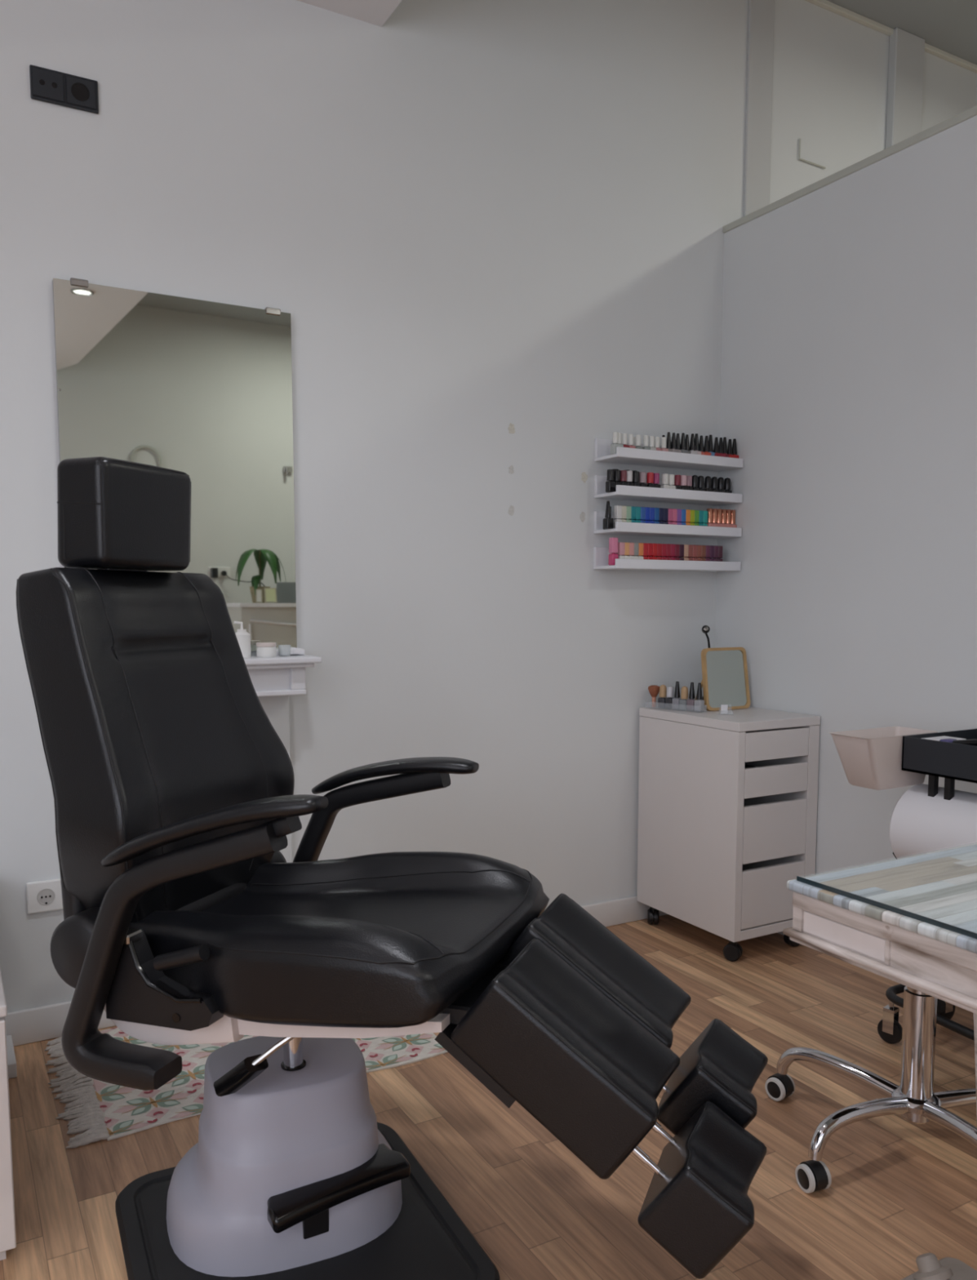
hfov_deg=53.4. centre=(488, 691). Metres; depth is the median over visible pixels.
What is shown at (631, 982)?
cushion
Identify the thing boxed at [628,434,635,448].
bottle
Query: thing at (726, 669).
mirror glass
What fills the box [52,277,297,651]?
wall mirror
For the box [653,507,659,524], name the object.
bottle
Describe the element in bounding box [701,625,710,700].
gooseneck lamp
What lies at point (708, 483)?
bottle
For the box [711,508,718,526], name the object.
bottle
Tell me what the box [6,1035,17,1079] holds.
trim
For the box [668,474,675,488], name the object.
bottle
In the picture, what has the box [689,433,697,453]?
bottle
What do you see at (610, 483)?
bottle
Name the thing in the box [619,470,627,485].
bottle
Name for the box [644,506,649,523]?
bottle
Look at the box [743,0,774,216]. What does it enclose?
wall pier
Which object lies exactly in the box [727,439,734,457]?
bottle
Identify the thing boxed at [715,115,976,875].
wall
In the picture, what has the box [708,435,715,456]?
bottle
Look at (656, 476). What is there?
bottle
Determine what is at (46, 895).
wall socket
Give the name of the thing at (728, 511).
bottle
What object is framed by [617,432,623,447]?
bottle
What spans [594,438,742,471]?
ledge
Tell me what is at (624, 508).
bottle
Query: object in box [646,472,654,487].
bottle
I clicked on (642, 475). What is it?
bottle
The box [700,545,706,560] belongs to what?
bottle
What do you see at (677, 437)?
bottle
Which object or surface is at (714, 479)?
bottle
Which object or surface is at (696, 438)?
bottle
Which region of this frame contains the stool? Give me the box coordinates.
[764,986,976,1193]
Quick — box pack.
[920,735,965,741]
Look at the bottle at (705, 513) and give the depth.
3.29 m
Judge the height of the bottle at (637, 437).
0.070 m
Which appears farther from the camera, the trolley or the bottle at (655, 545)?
the bottle at (655, 545)
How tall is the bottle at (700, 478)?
0.077 m
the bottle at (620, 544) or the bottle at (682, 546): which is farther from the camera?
the bottle at (682, 546)
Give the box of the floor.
[0,914,976,1279]
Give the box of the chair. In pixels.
[16,456,768,1279]
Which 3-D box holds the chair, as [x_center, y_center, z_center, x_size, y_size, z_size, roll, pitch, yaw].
[-0.165,0.291,1.571,1.201,1.353,0.749,2,6,21]
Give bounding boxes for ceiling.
[297,0,402,26]
[826,0,976,65]
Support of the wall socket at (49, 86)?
attached to the wall at (470, 220)
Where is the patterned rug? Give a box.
[44,1026,448,1148]
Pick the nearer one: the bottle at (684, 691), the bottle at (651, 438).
the bottle at (651, 438)
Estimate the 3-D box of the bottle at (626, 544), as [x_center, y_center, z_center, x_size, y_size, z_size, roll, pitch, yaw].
[0.443,-0.445,3.146,0.020,0.074,0.022,-3,6,-29]
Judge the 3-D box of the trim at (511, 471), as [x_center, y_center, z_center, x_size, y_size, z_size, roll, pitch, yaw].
[0.071,-0.689,3.015,0.021,0.028,0.001,-3,6,-29]
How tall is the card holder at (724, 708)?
0.032 m
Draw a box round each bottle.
[233,621,251,657]
[603,501,609,529]
[604,506,613,528]
[605,469,615,493]
[608,537,617,565]
[610,431,620,454]
[613,470,622,491]
[613,505,622,528]
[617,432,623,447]
[617,542,624,559]
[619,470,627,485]
[620,506,626,522]
[622,433,629,447]
[623,542,629,559]
[626,471,633,485]
[626,506,631,522]
[626,542,634,559]
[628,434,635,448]
[629,506,635,522]
[631,471,640,486]
[633,436,635,446]
[633,542,639,559]
[634,506,640,523]
[635,435,643,448]
[638,542,643,559]
[639,471,647,487]
[640,506,645,523]
[642,542,648,559]
[643,435,650,449]
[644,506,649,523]
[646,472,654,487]
[647,507,654,523]
[647,542,653,559]
[648,435,656,450]
[652,473,660,488]
[652,543,657,559]
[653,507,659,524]
[654,436,662,450]
[654,543,662,559]
[657,507,663,524]
[657,684,666,707]
[660,473,670,488]
[661,436,668,451]
[661,508,668,524]
[661,543,666,559]
[665,686,673,708]
[666,431,672,452]
[666,508,672,524]
[666,543,671,559]
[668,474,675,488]
[670,543,675,559]
[671,432,678,452]
[671,508,677,524]
[671,680,682,709]
[673,475,681,489]
[674,544,679,559]
[675,433,681,453]
[675,509,681,524]
[679,509,685,524]
[679,544,684,560]
[679,685,688,710]
[680,432,688,453]
[680,475,688,489]
[681,544,688,560]
[684,434,690,453]
[684,475,693,490]
[684,509,690,525]
[686,544,693,560]
[686,682,695,711]
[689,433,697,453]
[689,510,694,525]
[692,475,699,490]
[692,510,699,525]
[692,544,697,560]
[693,682,704,711]
[694,433,701,454]
[696,545,701,560]
[697,475,705,491]
[697,510,703,525]
[698,435,705,454]
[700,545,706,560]
[702,511,707,526]
[703,435,711,455]
[704,475,712,491]
[704,545,710,560]
[705,508,714,526]
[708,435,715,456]
[709,545,714,561]
[711,476,719,492]
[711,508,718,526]
[711,545,718,561]
[713,436,720,456]
[716,509,723,527]
[717,476,725,492]
[717,546,722,561]
[718,437,725,457]
[721,509,727,527]
[723,436,728,457]
[724,477,732,493]
[724,509,732,527]
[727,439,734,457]
[730,510,737,527]
[732,438,738,457]
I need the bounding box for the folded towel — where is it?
[275,647,305,656]
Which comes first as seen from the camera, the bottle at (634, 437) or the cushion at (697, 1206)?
the cushion at (697, 1206)
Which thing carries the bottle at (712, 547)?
on the ledge at (601, 554)
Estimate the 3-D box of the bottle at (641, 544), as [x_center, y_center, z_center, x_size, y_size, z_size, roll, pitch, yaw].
[0.493,-0.447,3.174,0.020,0.074,0.022,-3,6,-29]
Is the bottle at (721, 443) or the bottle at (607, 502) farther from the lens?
the bottle at (721, 443)
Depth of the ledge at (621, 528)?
3.19 m
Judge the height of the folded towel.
0.023 m
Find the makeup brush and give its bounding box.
[648,684,659,706]
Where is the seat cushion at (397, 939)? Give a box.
[128,851,549,1027]
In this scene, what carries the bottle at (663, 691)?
on the acrylic organiser
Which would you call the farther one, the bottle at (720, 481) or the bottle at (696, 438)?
the bottle at (720, 481)
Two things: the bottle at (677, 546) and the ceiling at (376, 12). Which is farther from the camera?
the bottle at (677, 546)
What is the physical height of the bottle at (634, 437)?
0.070 m
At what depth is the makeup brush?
3.30 m
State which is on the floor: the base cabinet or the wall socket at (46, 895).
the base cabinet
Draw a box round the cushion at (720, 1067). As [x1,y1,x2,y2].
[657,1018,768,1134]
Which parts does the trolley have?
frame, post, post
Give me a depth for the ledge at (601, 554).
3.20 m
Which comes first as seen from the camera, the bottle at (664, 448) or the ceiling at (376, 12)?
the ceiling at (376, 12)
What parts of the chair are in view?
headrest post, frame arm, arm post, recline handle, height lever, plate, seat frame, arm post, leg frame plate, extension rod, rod, extension rod, rod, rod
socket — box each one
[26,878,62,914]
[29,64,98,114]
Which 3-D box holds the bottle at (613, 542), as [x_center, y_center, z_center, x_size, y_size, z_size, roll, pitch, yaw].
[0.401,-0.450,3.124,0.024,0.088,0.026,-3,6,-29]
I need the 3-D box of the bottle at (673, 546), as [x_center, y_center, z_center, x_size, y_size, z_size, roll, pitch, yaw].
[0.609,-0.453,3.240,0.020,0.074,0.022,-3,6,-29]
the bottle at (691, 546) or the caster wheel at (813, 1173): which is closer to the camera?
the caster wheel at (813, 1173)
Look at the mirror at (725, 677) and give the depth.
3.25 m
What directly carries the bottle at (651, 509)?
on the ledge at (621, 528)
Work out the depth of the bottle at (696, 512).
3.27 m
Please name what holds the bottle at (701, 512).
on the ledge at (621, 528)
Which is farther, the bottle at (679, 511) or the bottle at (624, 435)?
the bottle at (679, 511)
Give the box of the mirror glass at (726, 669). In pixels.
[706,649,746,707]
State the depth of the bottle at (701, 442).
3.26 m
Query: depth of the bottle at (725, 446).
3.31 m
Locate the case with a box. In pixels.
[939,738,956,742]
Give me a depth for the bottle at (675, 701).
3.23 m
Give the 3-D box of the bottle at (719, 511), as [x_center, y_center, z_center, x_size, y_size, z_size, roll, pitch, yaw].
[0.789,-0.583,3.331,0.022,0.083,0.026,-3,6,-29]
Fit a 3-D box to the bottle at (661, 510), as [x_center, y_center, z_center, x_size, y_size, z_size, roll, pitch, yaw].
[0.565,-0.567,3.206,0.020,0.074,0.022,-3,6,-29]
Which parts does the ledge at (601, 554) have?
rail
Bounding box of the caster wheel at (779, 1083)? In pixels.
[767,1072,794,1094]
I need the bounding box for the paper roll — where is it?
[888,783,976,859]
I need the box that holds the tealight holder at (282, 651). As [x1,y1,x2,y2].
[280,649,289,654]
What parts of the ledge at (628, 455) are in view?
rail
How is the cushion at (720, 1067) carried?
on the chair
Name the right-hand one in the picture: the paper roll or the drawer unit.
the paper roll
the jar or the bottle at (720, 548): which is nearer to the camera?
the jar
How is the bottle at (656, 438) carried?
on the ledge at (628, 455)
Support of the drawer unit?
on the floor
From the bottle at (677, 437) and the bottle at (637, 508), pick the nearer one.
the bottle at (637, 508)
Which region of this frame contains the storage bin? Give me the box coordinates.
[828,726,937,790]
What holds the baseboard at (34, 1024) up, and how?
attached to the wall at (470, 220)
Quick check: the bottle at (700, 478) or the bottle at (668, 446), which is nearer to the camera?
the bottle at (668, 446)
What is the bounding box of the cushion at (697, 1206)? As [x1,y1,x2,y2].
[637,1102,766,1279]
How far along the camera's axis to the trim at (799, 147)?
3.50 m
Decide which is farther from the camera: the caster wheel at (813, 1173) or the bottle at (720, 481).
the bottle at (720, 481)
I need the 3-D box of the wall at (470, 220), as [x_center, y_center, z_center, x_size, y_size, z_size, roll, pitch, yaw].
[0.182,-0.805,3.118,8.000,3.250,0.155,-3,6,-29]
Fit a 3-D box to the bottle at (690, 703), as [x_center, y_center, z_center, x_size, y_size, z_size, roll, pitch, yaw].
[0.670,0.016,3.203,0.027,0.093,0.025,5,7,44]
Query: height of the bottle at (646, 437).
0.070 m
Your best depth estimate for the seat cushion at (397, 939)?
1.49 m
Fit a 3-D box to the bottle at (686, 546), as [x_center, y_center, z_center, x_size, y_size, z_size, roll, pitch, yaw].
[0.659,-0.456,3.268,0.020,0.074,0.022,-3,6,-29]
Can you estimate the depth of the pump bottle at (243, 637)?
2.54 m
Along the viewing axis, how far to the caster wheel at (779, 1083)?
2.17 m
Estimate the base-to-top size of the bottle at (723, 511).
0.083 m
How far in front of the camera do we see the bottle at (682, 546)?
3.25 m
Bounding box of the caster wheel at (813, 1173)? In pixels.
[800,1160,828,1186]
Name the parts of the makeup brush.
handle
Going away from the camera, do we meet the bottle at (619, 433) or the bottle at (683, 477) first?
the bottle at (619, 433)
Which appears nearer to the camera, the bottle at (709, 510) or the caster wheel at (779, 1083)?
the caster wheel at (779, 1083)
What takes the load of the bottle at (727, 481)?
on the ledge at (623, 492)
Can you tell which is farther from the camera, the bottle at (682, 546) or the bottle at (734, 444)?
the bottle at (734, 444)
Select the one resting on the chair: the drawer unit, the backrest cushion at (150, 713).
the backrest cushion at (150, 713)
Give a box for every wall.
[0,0,976,1012]
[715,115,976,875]
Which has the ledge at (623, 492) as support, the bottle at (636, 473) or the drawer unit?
the bottle at (636, 473)
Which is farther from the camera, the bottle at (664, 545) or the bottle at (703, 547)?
the bottle at (703, 547)
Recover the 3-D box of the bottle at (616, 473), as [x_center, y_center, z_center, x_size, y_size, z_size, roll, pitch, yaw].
[0.411,-0.672,3.115,0.025,0.071,0.024,-3,6,-29]
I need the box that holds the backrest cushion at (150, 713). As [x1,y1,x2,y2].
[17,567,293,922]
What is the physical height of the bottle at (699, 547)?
0.074 m
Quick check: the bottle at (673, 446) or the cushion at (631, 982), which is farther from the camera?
the bottle at (673, 446)
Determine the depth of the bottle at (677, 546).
3.24 m
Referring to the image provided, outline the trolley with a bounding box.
[877,728,976,1043]
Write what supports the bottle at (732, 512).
on the ledge at (621, 528)
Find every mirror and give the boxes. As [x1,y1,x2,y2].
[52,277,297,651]
[694,647,750,711]
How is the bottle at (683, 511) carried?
on the ledge at (621, 528)
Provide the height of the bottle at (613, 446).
0.070 m
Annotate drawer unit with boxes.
[636,706,820,961]
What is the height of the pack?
0.072 m
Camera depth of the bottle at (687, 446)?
3.23 m
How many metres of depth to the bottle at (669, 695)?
3.25 m
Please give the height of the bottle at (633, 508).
0.074 m
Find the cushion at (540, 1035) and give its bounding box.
[450,938,679,1179]
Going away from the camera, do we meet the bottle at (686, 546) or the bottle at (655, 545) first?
the bottle at (655, 545)
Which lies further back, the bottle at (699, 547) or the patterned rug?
the bottle at (699, 547)
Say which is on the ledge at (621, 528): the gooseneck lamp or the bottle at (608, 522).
the bottle at (608, 522)
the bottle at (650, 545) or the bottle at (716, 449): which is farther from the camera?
the bottle at (716, 449)
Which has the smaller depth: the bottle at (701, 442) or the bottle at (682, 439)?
the bottle at (682, 439)
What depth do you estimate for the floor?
1.94 m
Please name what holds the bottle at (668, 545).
on the ledge at (601, 554)
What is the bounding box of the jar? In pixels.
[256,642,276,657]
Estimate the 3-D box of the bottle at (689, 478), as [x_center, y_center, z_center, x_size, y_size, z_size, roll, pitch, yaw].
[0.670,-0.686,3.256,0.025,0.071,0.024,-3,6,-29]
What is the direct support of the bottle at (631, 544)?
on the ledge at (601, 554)
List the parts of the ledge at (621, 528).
rail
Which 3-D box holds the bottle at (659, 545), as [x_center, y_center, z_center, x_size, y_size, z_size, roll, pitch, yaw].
[0.559,-0.451,3.212,0.020,0.074,0.022,-3,6,-29]
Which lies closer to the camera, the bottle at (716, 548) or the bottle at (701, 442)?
the bottle at (701, 442)
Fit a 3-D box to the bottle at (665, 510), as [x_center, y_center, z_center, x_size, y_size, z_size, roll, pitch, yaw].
[0.581,-0.568,3.215,0.020,0.074,0.022,-3,6,-29]
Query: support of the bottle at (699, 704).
on the acrylic organiser
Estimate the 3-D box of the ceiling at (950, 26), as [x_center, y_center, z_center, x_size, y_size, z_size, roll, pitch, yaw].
[1.431,-2.258,0.758,8.000,0.080,5.200,-3,6,-29]
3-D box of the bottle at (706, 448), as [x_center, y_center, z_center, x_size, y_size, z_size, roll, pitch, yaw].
[0.734,-0.816,3.278,0.026,0.091,0.024,-3,6,-29]
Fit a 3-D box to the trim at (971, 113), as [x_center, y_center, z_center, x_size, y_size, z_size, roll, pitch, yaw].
[1.665,-1.460,1.940,0.106,0.022,3.308,-3,6,-29]
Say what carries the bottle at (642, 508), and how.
on the ledge at (621, 528)
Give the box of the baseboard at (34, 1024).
[4,895,666,1046]
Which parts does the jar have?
lid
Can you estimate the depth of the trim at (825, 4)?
3.61 m
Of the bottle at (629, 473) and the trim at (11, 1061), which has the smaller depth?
the trim at (11, 1061)
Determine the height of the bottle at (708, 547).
0.074 m
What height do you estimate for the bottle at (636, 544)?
0.074 m
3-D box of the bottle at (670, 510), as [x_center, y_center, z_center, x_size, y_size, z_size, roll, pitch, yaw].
[0.598,-0.569,3.225,0.020,0.074,0.022,-3,6,-29]
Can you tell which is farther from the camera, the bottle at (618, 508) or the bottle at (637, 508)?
the bottle at (637, 508)
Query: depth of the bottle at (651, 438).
3.16 m
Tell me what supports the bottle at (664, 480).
on the ledge at (623, 492)
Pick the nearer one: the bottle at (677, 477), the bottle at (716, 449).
the bottle at (677, 477)
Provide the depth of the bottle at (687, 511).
3.25 m
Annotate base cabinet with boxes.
[0,967,16,1260]
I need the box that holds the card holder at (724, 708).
[720,704,728,713]
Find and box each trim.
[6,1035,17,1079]
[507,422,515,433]
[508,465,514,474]
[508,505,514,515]
[579,511,585,522]
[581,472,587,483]
[723,105,976,233]
[798,138,826,168]
[804,0,976,73]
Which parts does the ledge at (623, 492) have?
rail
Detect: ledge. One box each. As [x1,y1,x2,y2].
[593,546,740,571]
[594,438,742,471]
[594,475,742,506]
[594,511,741,538]
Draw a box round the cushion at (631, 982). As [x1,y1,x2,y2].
[499,893,690,1048]
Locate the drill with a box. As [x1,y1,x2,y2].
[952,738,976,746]
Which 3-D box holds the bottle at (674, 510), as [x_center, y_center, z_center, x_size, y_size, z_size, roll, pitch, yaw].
[0.614,-0.569,3.234,0.020,0.074,0.022,-3,6,-29]
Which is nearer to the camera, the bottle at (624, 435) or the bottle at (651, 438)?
the bottle at (624, 435)
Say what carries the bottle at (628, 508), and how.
on the ledge at (621, 528)
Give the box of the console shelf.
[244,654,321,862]
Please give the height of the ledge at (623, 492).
0.072 m
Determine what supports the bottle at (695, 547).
on the ledge at (601, 554)
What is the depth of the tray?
2.30 m
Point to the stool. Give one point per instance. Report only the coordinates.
(915, 1100)
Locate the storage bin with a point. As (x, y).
(871, 758)
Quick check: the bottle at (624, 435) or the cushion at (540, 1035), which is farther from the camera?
the bottle at (624, 435)
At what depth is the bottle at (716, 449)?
3.29 m
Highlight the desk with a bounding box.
[782,844,976,1279]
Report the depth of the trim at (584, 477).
3.15 m
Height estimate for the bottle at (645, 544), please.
0.074 m
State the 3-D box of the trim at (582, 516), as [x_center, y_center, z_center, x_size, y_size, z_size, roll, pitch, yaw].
[0.306,-0.568,3.160,0.021,0.035,0.001,-3,6,-29]
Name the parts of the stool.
leg, leg, leg, leg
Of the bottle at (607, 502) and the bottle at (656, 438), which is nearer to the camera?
the bottle at (607, 502)
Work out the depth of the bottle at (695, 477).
3.26 m
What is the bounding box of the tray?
[901,728,976,783]
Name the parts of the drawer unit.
drawer, drawer, drawer, drawer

